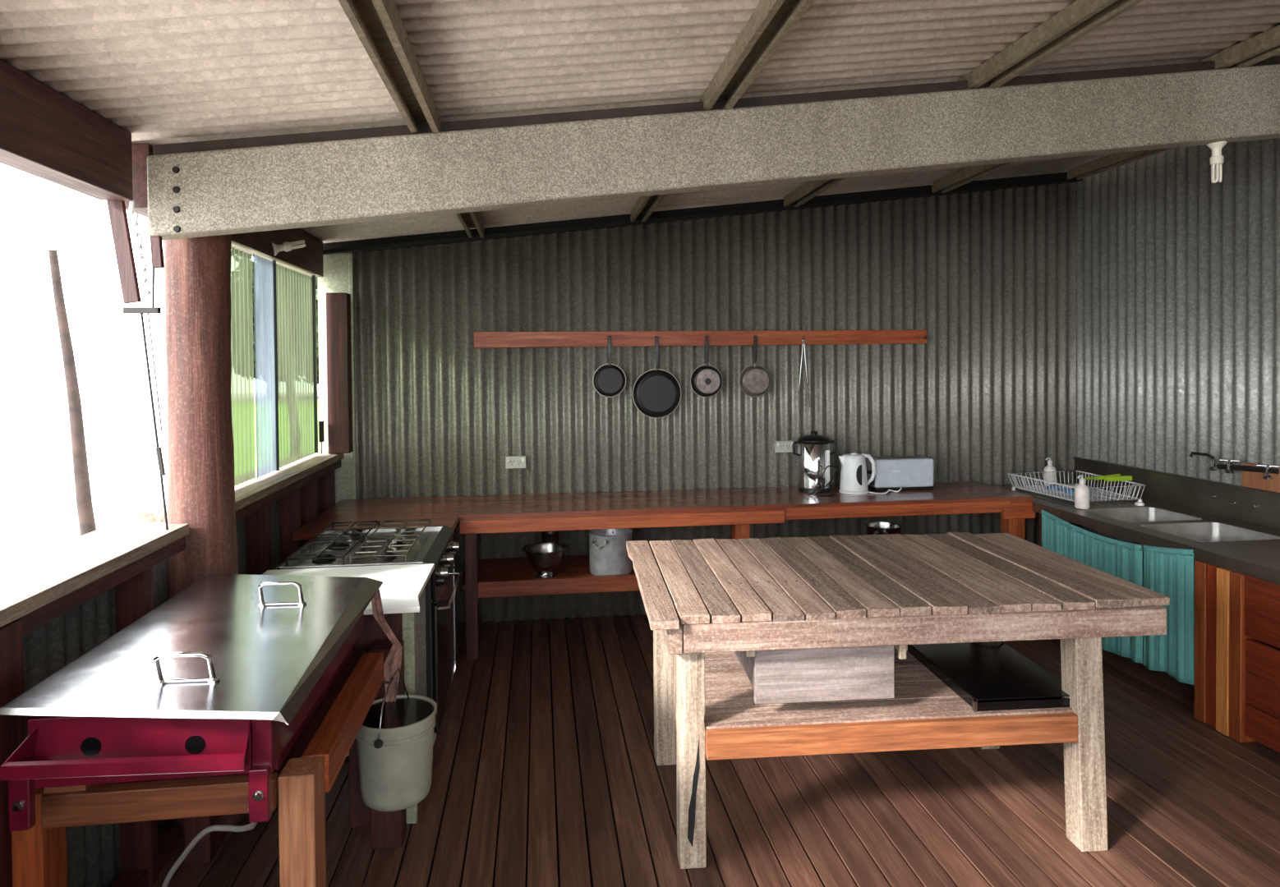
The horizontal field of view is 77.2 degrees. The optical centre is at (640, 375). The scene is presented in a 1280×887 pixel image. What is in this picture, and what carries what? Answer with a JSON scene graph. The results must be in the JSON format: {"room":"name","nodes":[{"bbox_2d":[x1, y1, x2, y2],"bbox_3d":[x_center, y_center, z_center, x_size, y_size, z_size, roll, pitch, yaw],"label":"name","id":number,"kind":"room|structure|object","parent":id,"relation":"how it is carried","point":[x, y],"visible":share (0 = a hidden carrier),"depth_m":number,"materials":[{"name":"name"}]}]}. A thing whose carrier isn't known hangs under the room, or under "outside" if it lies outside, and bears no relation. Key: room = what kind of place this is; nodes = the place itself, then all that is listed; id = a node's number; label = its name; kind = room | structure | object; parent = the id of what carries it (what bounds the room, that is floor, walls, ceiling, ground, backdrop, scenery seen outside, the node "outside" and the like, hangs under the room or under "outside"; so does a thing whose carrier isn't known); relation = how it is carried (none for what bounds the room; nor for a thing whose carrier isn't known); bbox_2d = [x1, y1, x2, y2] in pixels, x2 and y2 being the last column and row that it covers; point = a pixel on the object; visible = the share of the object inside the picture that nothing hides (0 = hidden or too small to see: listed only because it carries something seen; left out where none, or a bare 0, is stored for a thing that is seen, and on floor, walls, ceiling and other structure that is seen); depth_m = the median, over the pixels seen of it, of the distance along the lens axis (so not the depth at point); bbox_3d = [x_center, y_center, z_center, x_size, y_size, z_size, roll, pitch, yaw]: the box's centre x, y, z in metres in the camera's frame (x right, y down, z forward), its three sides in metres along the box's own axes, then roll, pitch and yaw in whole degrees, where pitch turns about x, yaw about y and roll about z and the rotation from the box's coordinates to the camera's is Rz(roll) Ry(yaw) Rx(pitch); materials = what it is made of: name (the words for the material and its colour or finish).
{"room":"outdoor kitchen","nodes":[
{"label":"outdoor kitchen","id":0,"kind":"room"},
{"bbox_2d":[0,460,341,886],"bbox_3d":[-1.433,1.098,1.549,0.151,1.095,6.601,-1,1,-7],"label":"wall","id":1,"kind":"structure","parent":0,"point":[37,645],"depth_m":2.40,"materials":[{"name":"brown wood"}]},
{"bbox_2d":[0,524,188,627],"bbox_3d":[-1.353,0.550,0.459,0.260,0.037,4.435,-1,1,-7],"label":"window sill","id":2,"kind":"structure","parent":1,"relation":"attached to","point":[29,583],"depth_m":2.16,"materials":[{"name":"white paint"}]},
{"bbox_2d":[138,452,344,524],"bbox_3d":[-1.783,0.495,3.834,0.260,0.037,1.930,-1,1,-7],"label":"trim","id":3,"kind":"structure","parent":1,"relation":"attached to","point":[246,493],"depth_m":3.64,"materials":[{"name":"beige wood"}]},
{"bbox_2d":[325,292,352,454],"bbox_3d":[-1.771,-0.012,4.720,0.122,0.941,0.090,-1,1,-7],"label":"wooden board","id":4,"kind":"object","parent":3,"relation":"on","point":[338,343],"visible":1,"depth_m":4.68,"materials":[{"name":"brown wood"}]},
{"bbox_2d":[230,247,318,485],"bbox_3d":[-1.763,-0.045,3.742,0.029,1.030,1.750,-1,1,-7],"label":"window","id":5,"kind":"structure","parent":1,"relation":"in","point":[285,298],"depth_m":3.86,"materials":[{"name":"glass"},{"name":"dark steel"}]},
{"bbox_2d":[318,421,324,454],"bbox_3d":[-1.844,0.360,4.638,0.025,0.190,0.025,-1,1,-7],"label":"window catch","id":6,"kind":"structure","parent":1,"relation":"in","point":[321,425],"depth_m":4.63,"materials":[{"name":"metal"}]},
{"bbox_2d":[0,0,1279,243],"bbox_3d":[0.919,-1.037,1.764,5.450,0.616,6.900,-1,1,-7],"label":"ceiling","id":7,"kind":"structure","parent":0,"point":[162,71],"depth_m":2.35,"materials":[{"name":"beige metal"}]},
{"bbox_2d":[0,59,133,201],"bbox_3d":[-1.362,-0.616,0.368,0.095,0.213,4.295,-1,1,-7],"label":"beam","id":8,"kind":"structure","parent":7,"relation":"attached to","point":[45,134],"depth_m":2.13,"materials":[{"name":"brown wood"}]},
{"bbox_2d":[106,199,168,529],"bbox_3d":[-1.589,-0.034,2.529,0.160,1.058,0.040,-1,1,-7],"label":"stay","id":9,"kind":"object","parent":8,"relation":"hanging from","point":[117,209],"visible":0.98,"depth_m":2.52,"materials":[{"name":"brown metal"}]},
{"bbox_2d":[124,142,323,276],"bbox_3d":[-1.782,-0.669,3.666,0.095,0.210,2.135,-1,1,-7],"label":"beam","id":10,"kind":"structure","parent":7,"relation":"attached to","point":[308,260],"depth_m":3.76,"materials":[{"name":"brown wood"}]},
{"bbox_2d":[271,239,305,256],"bbox_3d":[-1.690,-0.614,3.852,0.156,0.085,0.064,-1,1,-27],"label":"lamp","id":11,"kind":"object","parent":10,"relation":"attached to","point":[287,246],"visible":1,"depth_m":3.84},
{"bbox_2d":[337,0,484,237],"bbox_3d":[-0.569,-0.811,1.552,0.092,0.063,6.648,-1,1,-7],"label":"beam","id":12,"kind":"structure","parent":7,"relation":"attached to","point":[378,25],"depth_m":2.09,"materials":[{"name":"wood"}]},
{"bbox_2d":[147,55,1279,240],"bbox_3d":[0.829,-0.878,2.860,4.815,0.827,0.108,-1,1,-7],"label":"roof beam","id":13,"kind":"structure","parent":7,"relation":"attached to","point":[208,188],"depth_m":2.74,"materials":[{"name":"metal"}]},
{"bbox_2d":[1206,140,1227,183],"bbox_3d":[2.207,-0.814,3.066,0.064,0.150,0.064,-1,1,-7],"label":"lamp","id":14,"kind":"object","parent":13,"relation":"hanging from","point":[1216,161],"visible":1,"depth_m":3.05,"materials":[{"name":"white plastic"}]},
{"bbox_2d":[630,0,814,221],"bbox_3d":[0.407,-0.930,1.674,0.092,0.063,6.648,-1,1,-7],"label":"beam","id":15,"kind":"structure","parent":7,"relation":"attached to","point":[771,21],"depth_m":2.33,"materials":[{"name":"wood"}]},
{"bbox_2d":[783,0,1143,207],"bbox_3d":[1.378,-1.048,1.796,0.092,0.063,6.648,-1,1,-7],"label":"beam","id":16,"kind":"structure","parent":7,"relation":"attached to","point":[1079,18],"depth_m":2.55,"materials":[{"name":"wood"}]},
{"bbox_2d":[931,24,1279,193],"bbox_3d":[2.364,-1.167,1.919,0.092,0.063,6.648,-1,1,-7],"label":"beam","id":17,"kind":"structure","parent":7,"relation":"attached to","point":[1264,45],"depth_m":2.98,"materials":[{"name":"wood"}]},
{"bbox_2d":[1067,147,1173,179],"bbox_3d":[3.306,-1.282,2.038,0.092,0.063,6.648,-1,1,-7],"label":"beam","id":18,"kind":"structure","parent":7,"relation":"attached to","point":[1111,161],"depth_m":4.97,"materials":[{"name":"wood"}]},
{"bbox_2d":[317,181,1077,630],"bbox_3d":[0.551,0.142,5.110,4.980,2.849,0.033,-1,1,-7],"label":"wall","id":19,"kind":"structure","parent":0,"point":[990,277],"depth_m":5.10,"materials":[{"name":"metal"}]},
{"bbox_2d":[505,455,525,469],"bbox_3d":[-0.764,0.536,4.930,0.124,0.074,0.029,-1,1,-7],"label":"power socket","id":20,"kind":"object","parent":19,"relation":"attached to","point":[514,462],"visible":1,"depth_m":4.92,"materials":[{"name":"plastic"}]},
{"bbox_2d":[322,171,1076,253],"bbox_3d":[0.517,-1.040,5.160,5.090,0.668,0.100,-1,1,-7],"label":"trim","id":21,"kind":"structure","parent":19,"relation":"attached to","point":[604,219],"depth_m":5.07,"materials":[{"name":"brown wood"}]},
{"bbox_2d":[474,329,926,348],"bbox_3d":[0.432,-0.232,5.041,2.905,0.100,0.077,-1,1,-7],"label":"rail","id":22,"kind":"object","parent":19,"relation":"attached to","point":[746,338],"visible":0.98,"depth_m":5.02,"materials":[{"name":"wood"}]},
{"bbox_2d":[592,336,626,397],"bbox_3d":[-0.187,-0.052,4.929,0.208,0.378,0.051,-1,1,-7],"label":"frying pan","id":23,"kind":"object","parent":22,"relation":"hanging from","point":[609,380],"visible":1,"depth_m":4.91,"materials":[{"name":"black metal"}]},
{"bbox_2d":[632,336,681,418],"bbox_3d":[0.107,0.012,4.968,0.308,0.513,0.051,-1,1,-7],"label":"frying pan","id":24,"kind":"object","parent":22,"relation":"hanging from","point":[656,393],"visible":1,"depth_m":4.95,"materials":[{"name":"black metal"}]},
{"bbox_2d":[690,336,722,397],"bbox_3d":[0.420,-0.053,5.003,0.208,0.389,0.059,-1,1,-7],"label":"frying pan","id":25,"kind":"object","parent":22,"relation":"hanging from","point":[706,380],"visible":1,"depth_m":4.98,"materials":[{"name":"silver metal"}]},
{"bbox_2d":[738,335,770,397],"bbox_3d":[0.729,-0.056,5.043,0.208,0.391,0.056,-1,1,-7],"label":"frying pan","id":26,"kind":"object","parent":22,"relation":"hanging from","point":[754,380],"visible":1,"depth_m":5.02,"materials":[{"name":"silver metal"}]},
{"bbox_2d":[797,337,810,407],"bbox_3d":[1.046,-0.022,5.103,0.085,0.448,0.024,-1,1,-7],"label":"tongs","id":27,"kind":"object","parent":22,"relation":"hanging from","point":[803,340],"visible":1,"depth_m":5.09,"materials":[{"name":"silver metal"}]},
{"bbox_2d":[774,440,793,452],"bbox_3d":[0.928,0.457,5.144,0.124,0.074,0.029,-1,1,-7],"label":"power socket","id":28,"kind":"object","parent":19,"relation":"attached to","point":[785,446],"visible":0.84,"depth_m":5.13,"materials":[{"name":"plastic"}]},
{"bbox_2d":[152,613,1279,886],"bbox_3d":[0.969,1.618,1.914,5.470,0.121,6.900,-1,1,-7],"label":"floor","id":29,"kind":"structure","parent":0,"point":[545,773],"depth_m":2.89,"materials":[{"name":"brown wood"}]},
{"bbox_2d":[162,234,241,838],"bbox_3d":[-1.524,0.435,2.787,0.219,2.260,0.217,-1,1,-7],"label":"log post","id":30,"kind":"object","parent":29,"relation":"on","point":[197,270],"visible":0.5,"depth_m":2.70,"materials":[{"name":"brown wood"}]},
{"bbox_2d":[10,640,406,886],"bbox_3d":[-1.082,1.235,2.227,0.688,0.672,0.928,-1,1,-7],"label":"stand","id":31,"kind":"object","parent":29,"relation":"on","point":[311,767],"visible":0.58,"depth_m":1.82,"materials":[{"name":"brown wood"}]},
{"bbox_2d":[0,573,402,886],"bbox_3d":[-1.029,1.078,2.124,0.636,0.981,1.121,-1,1,-7],"label":"barbecue","id":32,"kind":"object","parent":31,"relation":"on","point":[225,675],"depth_m":1.73,"materials":[{"name":"metal"}]},
{"bbox_2d":[0,720,250,780],"bbox_3d":[-1.025,0.769,1.618,0.451,0.116,0.067,-1,1,-7],"label":"control panel","id":33,"kind":"object","parent":32,"relation":"on","point":[52,750],"depth_m":1.64,"materials":[{"name":"red paint"}]},
{"bbox_2d":[355,667,437,811],"bbox_3d":[-0.766,1.132,2.516,0.252,0.382,0.254,-1,1,-7],"label":"bucket","id":34,"kind":"object","parent":31,"relation":"hanging from","point":[395,740],"visible":0.84,"depth_m":2.43,"materials":[{"name":"plastic"}]},
{"bbox_2d":[262,563,434,828],"bbox_3d":[-1.089,1.161,2.896,0.665,0.796,0.583,-1,1,-7],"label":"bench","id":35,"kind":"object","parent":29,"relation":"on","point":[405,591],"visible":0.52,"depth_m":2.80,"materials":[{"name":"white laminate"}]},
{"bbox_2d":[276,519,462,761],"bbox_3d":[-1.149,1.133,3.572,0.658,0.830,0.759,-1,1,-7],"label":"gas stove","id":36,"kind":"object","parent":29,"relation":"on","point":[400,545],"visible":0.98,"depth_m":3.48,"materials":[{"name":"silver metal"}]},
{"bbox_2d":[276,525,442,570],"bbox_3d":[-1.196,0.755,3.539,0.565,0.018,0.718,-1,1,-7],"label":"cooktop","id":37,"kind":"object","parent":36,"relation":"in","point":[426,545],"depth_m":3.47,"materials":[{"name":"silver metal"}]},
{"bbox_2d":[292,481,1035,660],"bbox_3d":[0.294,1.125,4.597,4.080,0.785,0.967,-1,1,-7],"label":"workbench","id":38,"kind":"object","parent":29,"relation":"on","point":[739,508],"depth_m":4.52,"materials":[{"name":"brown wood"}]},
{"bbox_2d":[521,542,568,578],"bbox_3d":[-0.529,1.046,4.487,0.260,0.165,0.260,-1,1,-7],"label":"mixing bowl","id":39,"kind":"object","parent":38,"relation":"on","point":[544,558],"visible":0.98,"depth_m":4.43,"materials":[{"name":"silver metal"}]},
{"bbox_2d":[462,555,635,589],"bbox_3d":[0.599,1.124,4.818,3.220,0.023,0.570,-1,1,-7],"label":"shelf","id":40,"kind":"object","parent":38,"relation":"attached to","point":[572,566],"depth_m":4.64,"materials":[{"name":"brown wood"}]},
{"bbox_2d":[540,530,559,543],"bbox_3d":[-0.527,1.021,4.708,0.110,0.207,0.110,-1,1,-7],"label":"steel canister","id":41,"kind":"object","parent":38,"relation":"on","point":[546,536],"visible":0.26,"depth_m":4.67,"materials":[{"name":"silver metal"}]},
{"bbox_2d":[588,528,632,575],"bbox_3d":[-0.167,1.006,4.566,0.252,0.237,0.305,-1,1,-7],"label":"stock pot","id":42,"kind":"object","parent":38,"relation":"on","point":[608,553],"visible":0.86,"depth_m":4.46,"materials":[{"name":"metal"}]},
{"bbox_2d":[313,481,1032,520],"bbox_3d":[0.259,0.746,4.763,4.060,0.033,0.617,-1,1,-7],"label":"countertop","id":43,"kind":"structure","parent":38,"relation":"on","point":[703,500],"depth_m":4.65,"materials":[{"name":"brown wood"}]},
{"bbox_2d":[791,431,838,496],"bbox_3d":[1.092,0.533,4.935,0.285,0.374,0.314,-1,1,-7],"label":"urn","id":44,"kind":"object","parent":38,"relation":"on","point":[814,453],"visible":1,"depth_m":4.90,"materials":[{"name":"silver metal"}]},
{"bbox_2d":[819,478,824,488],"bbox_3d":[1.111,0.653,4.872,0.024,0.061,0.047,-1,1,-7],"label":"tap","id":45,"kind":"object","parent":44,"relation":"on","point":[822,481],"depth_m":4.86,"materials":[{"name":"black plastic"}]},
{"bbox_2d":[838,452,875,494],"bbox_3d":[1.320,0.595,4.909,0.197,0.246,0.176,0,1,40],"label":"electric kettle","id":46,"kind":"object","parent":38,"relation":"on","point":[854,477],"visible":1,"depth_m":4.86,"materials":[{"name":"white plastic"}]},
{"bbox_2d":[865,521,901,535],"bbox_3d":[1.471,1.004,4.845,0.208,0.201,0.262,-1,1,-7],"label":"saucepan","id":47,"kind":"object","parent":38,"relation":"on","point":[877,528],"visible":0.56,"depth_m":4.81,"materials":[{"name":"silver metal"}]},
{"bbox_2d":[865,455,934,494],"bbox_3d":[1.602,0.616,4.980,0.458,0.196,0.265,-1,1,-7],"label":"toaster","id":48,"kind":"object","parent":38,"relation":"on","point":[908,472],"visible":0.93,"depth_m":4.96,"materials":[{"name":"plastic"}]},
{"bbox_2d":[626,532,1169,869],"bbox_3d":[0.841,1.131,3.070,1.755,0.817,1.147,-1,1,-7],"label":"work table","id":49,"kind":"object","parent":29,"relation":"on","point":[802,651],"visible":0.98,"depth_m":2.60,"materials":[{"name":"wood"}]},
{"bbox_2d":[704,647,1073,729],"bbox_3d":[0.807,1.106,2.925,1.260,0.022,0.707,-1,1,-5],"label":"shelf","id":50,"kind":"object","parent":49,"relation":"attached to","point":[922,701],"depth_m":2.63,"materials":[{"name":"wood"}]},
{"bbox_2d":[907,641,1069,712],"bbox_3d":[1.253,1.052,2.932,0.379,0.075,0.620,-1,1,-5],"label":"tray","id":51,"kind":"object","parent":49,"relation":"on","point":[987,675],"visible":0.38,"depth_m":2.81,"materials":[{"name":"metal"}]},
{"bbox_2d":[993,456,1279,585],"bbox_3d":[2.770,1.041,3.994,0.734,0.930,2.790,-1,1,-7],"label":"bench","id":52,"kind":"object","parent":29,"relation":"on","point":[1236,528],"visible":0.83,"depth_m":4.17,"materials":[{"name":"silver metal"}]},
{"bbox_2d":[1043,457,1056,485],"bbox_3d":[2.709,0.633,5.296,0.077,0.187,0.074,-1,1,-7],"label":"soap dispenser","id":53,"kind":"object","parent":52,"relation":"on","point":[1049,467],"visible":0.76,"depth_m":5.27,"materials":[{"name":"plastic"}]},
{"bbox_2d":[1007,470,1145,502],"bbox_3d":[2.652,0.684,4.891,0.507,0.110,0.655,-1,1,-7],"label":"dish rack","id":54,"kind":"object","parent":52,"relation":"on","point":[1071,485],"visible":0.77,"depth_m":4.85,"materials":[{"name":"white metal"}]},
{"bbox_2d":[1045,483,1092,494],"bbox_3d":[2.588,0.696,4.838,0.162,0.063,0.221,-1,1,-7],"label":"cloth","id":55,"kind":"object","parent":54,"relation":"in","point":[1053,485],"visible":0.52,"depth_m":4.81,"materials":[{"name":"blue fabric"}]},
{"bbox_2d":[1084,474,1132,481],"bbox_3d":[2.791,0.616,4.815,0.301,0.031,0.086,-1,1,-7],"label":"dish brush","id":56,"kind":"object","parent":54,"relation":"on","point":[1116,477],"visible":0.98,"depth_m":4.79,"materials":[{"name":"green plastic"}]},
{"bbox_2d":[1074,474,1089,509],"bbox_3d":[2.481,0.651,4.496,0.077,0.187,0.074,-1,1,-7],"label":"soap bottle","id":57,"kind":"object","parent":52,"relation":"on","point":[1081,491],"visible":1,"depth_m":4.47,"materials":[{"name":"plastic"}]},
{"bbox_2d":[1134,501,1144,506],"bbox_3d":[2.854,0.733,4.575,0.048,0.018,0.047,-1,1,-7],"label":"plug","id":58,"kind":"object","parent":52,"relation":"on","point":[1138,504],"visible":1,"depth_m":4.56,"materials":[{"name":"white plastic"}]},
{"bbox_2d":[1194,560,1279,753],"bbox_3d":[2.864,1.159,3.098,0.722,0.725,0.985,-1,1,-7],"label":"base cabinet","id":59,"kind":"object","parent":29,"relation":"on","point":[1237,615],"visible":0.88,"depth_m":3.32,"materials":[{"name":"brown wood"}]},
{"bbox_2d":[1077,138,1279,598],"bbox_3d":[3.375,0.136,2.171,0.025,2.914,6.650,-1,1,-7],"label":"wall","id":60,"kind":"structure","parent":0,"point":[1178,270],"depth_m":4.54,"materials":[{"name":"grey metal"}]},
{"bbox_2d":[1074,459,1279,529],"bbox_3d":[3.118,0.669,4.030,0.012,0.183,2.785,-1,1,-7],"label":"backsplash","id":61,"kind":"structure","parent":60,"relation":"attached to","point":[1176,491],"depth_m":4.42,"materials":[{"name":"grey stone"}]},
{"bbox_2d":[1188,451,1279,492],"bbox_3d":[3.078,0.494,4.051,0.103,0.148,0.643,-1,1,-7],"label":"tap","id":62,"kind":"object","parent":60,"relation":"attached to","point":[1254,476],"visible":1,"depth_m":4.01,"materials":[{"name":"metal"}]},
{"label":"outside","id":63,"kind":"structure","parent":0,"visible":0},
{"bbox_2d":[0,391,319,566],"bbox_3d":[-7.469,1.740,19.241,70.000,0.020,80.000,-1,1,-7],"label":"ground","id":64,"kind":"structure","parent":63,"point":[39,509],"depth_m":16.08,"materials":[{"name":"white"}]},
{"bbox_2d":[48,249,96,535],"bbox_3d":[-3.877,0.538,5.564,0.369,2.808,0.116,-1,1,-7],"label":"tree","id":65,"kind":"object","parent":64,"relation":"on","point":[86,520],"visible":0.73,"depth_m":5.53,"materials":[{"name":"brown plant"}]},
{"bbox_2d":[252,275,318,378],"bbox_3d":[-20.940,-2.531,45.712,8.701,7.857,8.572,-1,1,-7],"label":"tree","id":66,"kind":"object","parent":64,"relation":"on","point":[252,275],"visible":0.03,"depth_m":42.60,"materials":[{"name":"green plant"}]},
{"bbox_2d":[253,400,320,469],"bbox_3d":[-10.063,1.597,27.730,23.000,0.015,32.500,-1,1,-7],"label":"lawn","id":67,"kind":"structure","parent":64,"relation":"on","point":[319,443],"depth_m":23.20,"materials":[{"name":"green plant"}]},
{"bbox_2d":[251,257,317,286],"bbox_3d":[-7.022,-0.965,16.198,2.483,5.498,2.439,-1,1,-7],"label":"tree","id":68,"kind":"object","parent":67,"relation":"on","point":[316,278],"visible":0.02,"depth_m":16.09,"materials":[{"name":"green plant"}]},
{"bbox_2d":[315,287,318,377],"bbox_3d":[-15.438,-2.556,44.421,9.145,7.899,8.842,-1,1,-7],"label":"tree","id":69,"kind":"object","parent":64,"relation":"on","point":[316,290],"visible":0.02,"depth_m":40.95,"materials":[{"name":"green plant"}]},
{"bbox_3d":[2.380,0.807,4.092,0.004,0.068,1.110,-1,1,-7],"label":"wire","id":70,"kind":"object","parent":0,"visible":0},
{"bbox_2d":[1041,509,1142,663],"bbox_3d":[2.365,1.106,4.234,0.029,0.656,0.765,-1,1,-7],"label":"curtain","id":71,"kind":"object","parent":70,"relation":"hanging from","point":[1113,557],"visible":0.52,"depth_m":4.10,"materials":[{"name":"teal fabric"}]},
{"bbox_2d":[1142,545,1194,685],"bbox_3d":[2.433,1.084,3.700,0.028,0.630,0.302,-1,1,-7],"label":"curtain","id":72,"kind":"object","parent":70,"relation":"hanging from","point":[1168,572],"visible":0.85,"depth_m":3.65,"materials":[{"name":"teal fabric"}]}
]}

